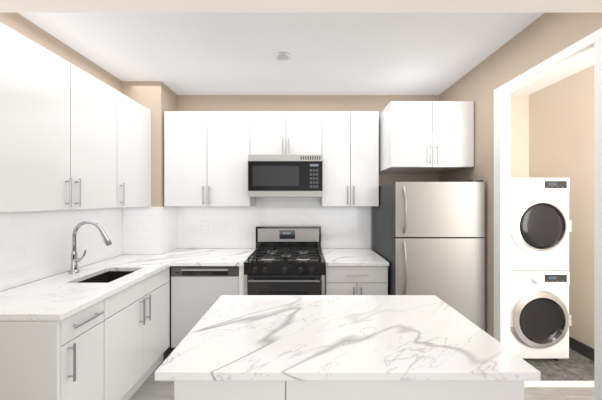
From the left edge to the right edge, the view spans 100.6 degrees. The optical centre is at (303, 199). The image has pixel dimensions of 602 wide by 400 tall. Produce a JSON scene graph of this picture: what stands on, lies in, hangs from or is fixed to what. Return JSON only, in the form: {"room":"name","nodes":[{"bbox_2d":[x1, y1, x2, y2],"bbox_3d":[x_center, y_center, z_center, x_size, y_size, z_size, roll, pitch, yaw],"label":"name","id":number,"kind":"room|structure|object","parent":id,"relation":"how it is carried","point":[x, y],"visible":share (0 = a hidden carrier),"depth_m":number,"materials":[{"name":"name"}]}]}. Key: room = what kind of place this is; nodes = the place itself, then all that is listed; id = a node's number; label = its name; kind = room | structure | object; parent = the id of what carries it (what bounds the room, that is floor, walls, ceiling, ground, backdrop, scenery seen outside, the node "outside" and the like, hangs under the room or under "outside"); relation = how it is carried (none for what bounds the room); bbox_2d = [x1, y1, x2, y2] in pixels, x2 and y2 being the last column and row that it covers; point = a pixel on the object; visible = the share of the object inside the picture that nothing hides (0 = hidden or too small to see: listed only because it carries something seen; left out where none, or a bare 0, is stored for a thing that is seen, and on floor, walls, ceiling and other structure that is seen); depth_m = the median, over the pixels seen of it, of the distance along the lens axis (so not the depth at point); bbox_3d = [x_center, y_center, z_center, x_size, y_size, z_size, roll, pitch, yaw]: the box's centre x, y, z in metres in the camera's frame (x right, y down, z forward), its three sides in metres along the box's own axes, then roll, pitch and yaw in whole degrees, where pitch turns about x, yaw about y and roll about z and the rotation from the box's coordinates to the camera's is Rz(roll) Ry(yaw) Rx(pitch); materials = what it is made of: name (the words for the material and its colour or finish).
{"room":"kitchen","nodes":[
{"label":"kitchen","id":0,"kind":"room"},
{"bbox_2d":[0,13,121,291],"bbox_3d":[-1.980,0.120,0.500,0.100,2.760,5.000,0,0,0],"label":"wall","id":1,"kind":"structure","parent":0,"point":[22,25],"depth_m":1.95,"materials":[{"name":"beige paint"}]},
{"bbox_2d":[0,22,119,212],"bbox_3d":[-1.771,-0.441,1.730,0.312,1.020,0.860,0,0,0],"label":"upper cabinet","id":2,"kind":"object","parent":1,"relation":"attached to","point":[73,137],"depth_m":1.61,"materials":[{"name":"white wood"}]},
{"bbox_2d":[0,208,123,290],"bbox_3d":[-1.927,0.325,1.955,0.006,0.507,1.391,0,0,0],"label":"tile backsplash","id":3,"kind":"structure","parent":1,"relation":"attached to","point":[35,245],"depth_m":1.90,"materials":[{"name":"white tile"}]},
{"bbox_2d":[120,92,150,207],"bbox_3d":[-1.771,-0.441,2.404,0.312,1.020,0.488,0,0,0],"label":"upper cabinet","id":4,"kind":"object","parent":1,"relation":"attached to","point":[135,119],"depth_m":2.38,"materials":[{"name":"white wood"}]},
{"bbox_2d":[124,207,163,254],"bbox_3d":[-1.705,0.325,2.647,0.390,0.507,0.007,0,0,0],"label":"tile backsplash","id":5,"kind":"structure","parent":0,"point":[143,226],"depth_m":2.64,"materials":[{"name":"white tile"}]},
{"bbox_2d":[122,81,177,331],"bbox_3d":[-1.723,0.120,2.825,0.414,2.760,0.349,0,0,0],"label":"column","id":6,"kind":"structure","parent":0,"point":[157,98],"depth_m":2.65,"materials":[{"name":"beige paint"}]},
{"bbox_2d":[18,13,593,94],"bbox_3d":[0.385,-1.310,0.550,4.830,0.100,5.100,0,0,0],"label":"ceiling","id":7,"kind":"structure","parent":0,"point":[329,53],"depth_m":2.08,"materials":[{"name":"white paint"}]},
{"bbox_2d":[275,52,290,60],"bbox_3d":[-0.184,-1.255,2.190,0.132,0.010,0.132,0,0,0],"label":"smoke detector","id":8,"kind":"object","parent":7,"relation":"in","point":[283,56],"visible":1,"depth_m":2.19,"materials":[{"name":"white plastic"}]},
{"bbox_2d":[178,95,528,249],"bbox_3d":[0.385,0.120,3.050,4.830,2.760,0.100,0,0,0],"label":"wall","id":9,"kind":"structure","parent":0,"point":[379,103],"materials":[{"name":"beige paint"}]},
{"bbox_2d":[164,206,179,252],"bbox_3d":[-1.513,0.325,2.820,0.006,0.507,0.300,0,0,0],"label":"tile backsplash","id":10,"kind":"structure","parent":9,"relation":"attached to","point":[171,213],"depth_m":2.85,"materials":[{"name":"white tile"}]},
{"bbox_2d":[164,111,378,205],"bbox_3d":[-0.347,-0.441,2.814,2.293,1.019,0.365,0,0,0],"label":"upper cabinet","id":11,"kind":"object","parent":9,"relation":"attached to","point":[206,153],"visible":0.85,"depth_m":2.67,"materials":[{"name":"white wood"}]},
{"bbox_2d":[248,155,321,196],"bbox_3d":[-0.193,-0.250,2.782,0.765,0.432,0.428,0,0,0],"label":"microwave","id":12,"kind":"object","parent":11,"relation":"attached to","point":[284,175],"visible":1,"depth_m":2.57,"materials":[{"name":"silver metal"}]},
{"bbox_2d":[180,197,370,247],"bbox_3d":[-0.358,0.239,2.997,2.316,0.678,0.006,0,0,0],"label":"tile backsplash","id":13,"kind":"structure","parent":9,"relation":"attached to","point":[233,226],"depth_m":2.99,"materials":[{"name":"white tile"}]},
{"bbox_2d":[197,223,212,232],"bbox_3d":[-1.190,0.335,2.991,0.190,0.116,0.005,0,0,0],"label":"outlet","id":14,"kind":"object","parent":13,"relation":"attached to","point":[204,227],"visible":1,"depth_m":2.99,"materials":[{"name":"white plastic"}]},
{"bbox_2d":[379,101,473,173],"bbox_3d":[1.218,-0.626,2.664,0.785,0.627,0.665,0,0,0],"label":"upper cabinet","id":15,"kind":"object","parent":9,"relation":"attached to","point":[426,137],"visible":1,"depth_m":2.37,"materials":[{"name":"white wood"}]},
{"bbox_2d":[129,332,593,399],"bbox_3d":[0.385,1.520,0.550,4.830,0.080,5.100,0,0,0],"label":"floor","id":16,"kind":"structure","parent":0,"point":[150,388],"depth_m":2.03,"materials":[{"name":"grey wood"}]},
{"bbox_2d":[0,267,169,399],"bbox_3d":[-1.571,1.059,1.805,0.709,0.882,1.066,0,0,0],"label":"base cabinet","id":17,"kind":"object","parent":16,"relation":"on","point":[115,346],"visible":0.83,"depth_m":1.49,"materials":[{"name":"white wood"}]},
{"bbox_2d":[0,249,255,320],"bbox_3d":[-1.240,0.598,2.131,1.366,0.035,1.722,0,0,0],"label":"countertop","id":18,"kind":"structure","parent":17,"relation":"on","point":[61,296],"depth_m":1.72,"materials":[{"name":"stone"}]},
{"bbox_2d":[68,220,111,273],"bbox_3d":[-1.700,0.371,1.994,0.331,0.416,0.068,0,0,0],"label":"faucet","id":19,"kind":"object","parent":18,"relation":"on","point":[75,259],"visible":1,"depth_m":1.98,"materials":[{"name":"silver metal"}]},
{"bbox_2d":[78,271,134,282],"bbox_3d":[-1.530,0.769,1.955,0.350,0.305,0.440,0,0,0],"label":"sink","id":20,"kind":"object","parent":18,"relation":"in","point":[108,277],"visible":0.06,"depth_m":2.15,"materials":[{"name":"grey metal"}]},
{"bbox_2d":[171,266,238,347],"bbox_3d":[-0.929,1.066,2.651,0.635,0.868,0.637,0,0,0],"label":"dishwasher","id":21,"kind":"object","parent":16,"relation":"on","point":[197,292],"visible":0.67,"depth_m":2.35,"materials":[{"name":"grey metal"}]},
{"bbox_2d":[239,266,243,294],"bbox_3d":[-0.584,1.059,2.663,0.050,0.882,0.635,0,0,0],"label":"strip","id":22,"kind":"object","parent":16,"relation":"on","point":[241,280],"depth_m":2.35,"materials":[{"name":"white wood"}]},
{"bbox_2d":[244,226,324,294],"bbox_3d":[-0.180,0.904,2.604,0.754,1.192,0.722,0,0,0],"label":"range","id":23,"kind":"object","parent":16,"relation":"on","point":[285,260],"visible":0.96,"depth_m":2.31,"materials":[{"name":"black metal"}]},
{"bbox_2d":[174,383,523,399],"bbox_3d":[0.160,1.056,1.204,1.241,0.887,0.641,0,0,0],"label":"kitchen island","id":24,"kind":"object","parent":16,"relation":"on","point":[182,391],"depth_m":0.88,"materials":[{"name":"white wood"}]},
{"bbox_2d":[155,295,540,382],"bbox_3d":[0.147,0.596,1.185,1.306,0.031,0.683,0,0,0],"label":"island countertop","id":25,"kind":"structure","parent":24,"relation":"on","point":[240,338],"depth_m":1.00,"materials":[{"name":"white stone"}]},
{"bbox_2d":[325,265,387,294],"bbox_3d":[0.497,1.059,2.651,0.585,0.882,0.689,0,0,0],"label":"base cabinet","id":26,"kind":"object","parent":16,"relation":"on","point":[356,280],"visible":0.29,"depth_m":2.35,"materials":[{"name":"white wood"}]},
{"bbox_2d":[321,249,388,265],"bbox_3d":[0.497,0.598,2.656,0.589,0.035,0.672,0,0,0],"label":"countertop","id":27,"kind":"structure","parent":26,"relation":"on","point":[350,257],"depth_m":2.48,"materials":[{"name":"stone"}]},
{"bbox_2d":[373,180,484,330],"bbox_3d":[1.199,0.661,2.547,0.786,1.678,0.805,0,0,0],"label":"refrigerator","id":28,"kind":"object","parent":16,"relation":"on","point":[428,239],"visible":0.77,"depth_m":2.20,"materials":[{"name":"grey metal"}]},
{"bbox_2d":[510,271,571,360],"bbox_3d":[2.114,1.071,2.538,0.580,0.847,0.644,0,0,0],"label":"washer","id":29,"kind":"object","parent":16,"relation":"on","point":[540,319],"visible":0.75,"depth_m":2.26,"materials":[{"name":"white metal"}]},
{"bbox_2d":[510,178,571,270],"bbox_3d":[2.114,0.223,2.530,0.580,0.846,0.660,0,0,0],"label":"dryer","id":30,"kind":"object","parent":29,"relation":"on","point":[540,225],"visible":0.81,"depth_m":2.24,"materials":[{"name":"white metal"}]},
{"bbox_2d":[439,13,601,337],"bbox_3d":[1.650,0.120,0.500,0.060,2.760,5.000,0,0,0],"label":"wall","id":31,"kind":"structure","parent":0,"point":[542,38],"depth_m":2.15,"materials":[{"name":"beige paint"}]},
{"bbox_2d":[0,0,601,12],"bbox_3d":[-0.155,-1.110,-0.360,3.550,0.300,3.280,0,0,0],"label":"header","id":32,"kind":"object","parent":31,"relation":"attached to","point":[300,6],"depth_m":1.24,"materials":[{"name":"beige paint"}]},
{"bbox_2d":[494,28,601,399],"bbox_3d":[1.644,0.285,1.711,0.080,2.430,0.808,0,0,0],"label":"trim","id":33,"kind":"structure","parent":31,"relation":"attached to","point":[583,46],"depth_m":1.92,"materials":[{"name":"white"}]},
{"bbox_2d":[529,65,593,348],"bbox_3d":[2.750,0.120,1.500,0.100,2.760,3.000,0,0,0],"label":"wall","id":34,"kind":"structure","parent":0,"point":[561,128],"depth_m":2.49,"materials":[{"name":"beige paint"}]},
{"bbox_2d":[569,336,593,360],"bbox_3d":[2.692,1.440,2.515,0.016,0.111,0.930,0,0,0],"label":"baseboard","id":35,"kind":"structure","parent":34,"relation":"attached to","point":[583,349],"depth_m":2.41,"materials":[{"name":"grey"}]}
]}

